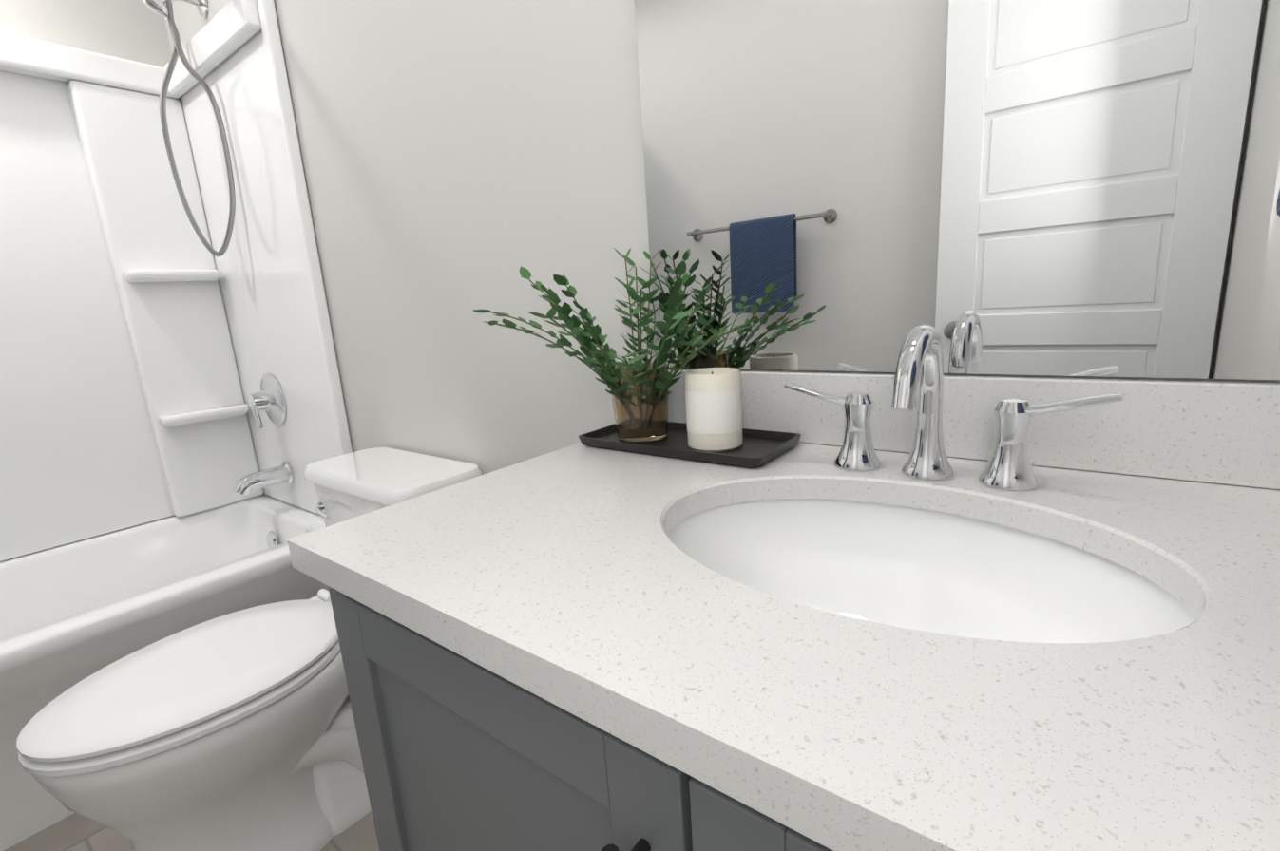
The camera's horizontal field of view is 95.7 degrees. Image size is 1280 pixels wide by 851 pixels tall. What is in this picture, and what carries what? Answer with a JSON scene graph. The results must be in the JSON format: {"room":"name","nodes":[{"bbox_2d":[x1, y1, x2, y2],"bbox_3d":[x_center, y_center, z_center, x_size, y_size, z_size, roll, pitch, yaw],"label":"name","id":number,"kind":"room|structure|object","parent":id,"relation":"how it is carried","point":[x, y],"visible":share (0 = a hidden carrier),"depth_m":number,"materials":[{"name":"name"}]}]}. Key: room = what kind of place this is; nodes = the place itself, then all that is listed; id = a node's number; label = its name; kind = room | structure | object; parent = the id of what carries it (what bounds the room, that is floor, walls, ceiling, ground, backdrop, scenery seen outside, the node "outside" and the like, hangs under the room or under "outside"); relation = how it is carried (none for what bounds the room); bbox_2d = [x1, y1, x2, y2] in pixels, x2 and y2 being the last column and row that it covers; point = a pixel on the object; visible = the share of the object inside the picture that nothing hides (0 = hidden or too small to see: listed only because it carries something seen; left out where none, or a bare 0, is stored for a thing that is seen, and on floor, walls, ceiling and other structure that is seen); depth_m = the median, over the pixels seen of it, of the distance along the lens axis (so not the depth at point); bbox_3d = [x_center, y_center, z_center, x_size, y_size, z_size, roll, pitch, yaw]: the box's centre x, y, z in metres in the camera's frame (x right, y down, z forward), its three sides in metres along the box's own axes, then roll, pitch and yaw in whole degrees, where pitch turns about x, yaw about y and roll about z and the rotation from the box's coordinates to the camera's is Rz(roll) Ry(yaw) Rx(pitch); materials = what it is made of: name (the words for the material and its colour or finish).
{"room":"bathroom","nodes":[
{"label":"bathroom","id":0,"kind":"room"},
{"bbox_2d":[0,0,171,67],"bbox_3d":[-2.011,-0.348,1.527,0.120,2.400,1.520,6,15,37],"label":"wall","id":1,"kind":"structure","parent":0,"point":[135,30],"depth_m":1.77,"materials":[{"name":"grey paint"}]},
{"bbox_2d":[3,811,379,850],"bbox_3d":[-0.784,0.994,0.919,3.010,0.120,1.760,6,15,37],"label":"floor","id":2,"kind":"structure","parent":0,"point":[74,832],"depth_m":1.24,"materials":[{"name":"tile"}]},
{"bbox_2d":[0,0,352,850],"bbox_3d":[-1.632,-0.056,1.307,0.787,1.875,1.514,6,15,37],"label":"bathtub","id":3,"kind":"object","parent":2,"relation":"on","point":[148,340],"visible":0.77,"depth_m":1.76,"materials":[{"name":"white plastic"}]},
{"bbox_2d":[231,461,293,496],"bbox_3d":[-1.257,0.182,1.923,0.080,0.086,0.170,6,15,37],"label":"tub spout","id":4,"kind":"object","parent":3,"relation":"attached to","point":[246,486],"visible":1,"depth_m":1.91,"materials":[{"name":"silver metal"}]},
{"bbox_2d":[248,373,286,428],"bbox_3d":[-1.247,-0.079,1.903,0.176,0.176,0.080,6,15,37],"label":"shower valve","id":5,"kind":"object","parent":3,"relation":"attached to","point":[268,398],"visible":1,"depth_m":1.89,"materials":[{"name":"silver metal"}]},
{"bbox_2d":[16,447,482,850],"bbox_3d":[-0.739,0.500,1.221,0.472,0.712,0.778,6,15,37],"label":"toilet","id":6,"kind":"object","parent":2,"relation":"on","point":[235,732],"visible":0.62,"depth_m":1.06,"materials":[{"name":"white ceramic"}]},
{"bbox_2d":[286,369,1279,850],"bbox_3d":[0.197,0.455,0.601,0.911,0.940,0.594,6,15,37],"label":"bathroom vanity","id":7,"kind":"object","parent":2,"relation":"on","point":[804,645],"visible":0.92,"depth_m":0.45,"materials":[{"name":"grey stone"}]},
{"bbox_2d":[578,421,801,468],"bbox_3d":[0.065,0.022,0.849,0.306,0.016,0.142,6,15,37],"label":"tray","id":8,"kind":"object","parent":7,"relation":"on","point":[757,448],"visible":0.77,"depth_m":0.81,"materials":[{"name":"black"}]},
{"bbox_2d":[472,248,754,442],"bbox_3d":[-0.024,-0.109,0.800,0.358,0.288,0.278,6,15,37],"label":"potted plant","id":9,"kind":"object","parent":8,"relation":"on","point":[640,392],"visible":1,"depth_m":0.84,"materials":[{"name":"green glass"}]},
{"bbox_2d":[684,367,742,452],"bbox_3d":[0.102,-0.023,0.800,0.077,0.105,0.077,6,15,37],"label":"candle","id":10,"kind":"object","parent":8,"relation":"on","point":[714,407],"visible":1,"depth_m":0.77,"materials":[{"name":"beige wax"}]},
{"bbox_2d":[783,324,1125,491],"bbox_3d":[0.291,-0.018,0.602,0.329,0.170,0.155,6,15,37],"label":"faucet","id":11,"kind":"object","parent":7,"relation":"on","point":[919,372],"visible":1,"depth_m":0.61,"materials":[{"name":"silver metal"}]},
{"bbox_2d":[164,0,1279,475],"bbox_3d":[-0.368,-0.404,1.285,3.010,2.400,0.120,6,15,37],"label":"wall","id":12,"kind":"structure","parent":0,"point":[461,160],"depth_m":1.20,"materials":[{"name":"grey paint"}]},
{"bbox_2d":[142,0,235,256],"bbox_3d":[-1.364,-0.919,1.620,0.109,0.857,0.356,6,15,37],"label":"shower head","id":13,"kind":"object","parent":12,"relation":"attached to","point":[160,8],"visible":1,"depth_m":1.69},
{"bbox_2d":[634,0,1279,380],"bbox_3d":[0.320,-0.594,0.605,0.847,1.084,0.008,6,15,37],"label":"mirror","id":14,"kind":"object","parent":12,"relation":"attached to","point":[1043,186],"visible":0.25,"depth_m":0.65,"materials":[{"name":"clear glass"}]}
]}

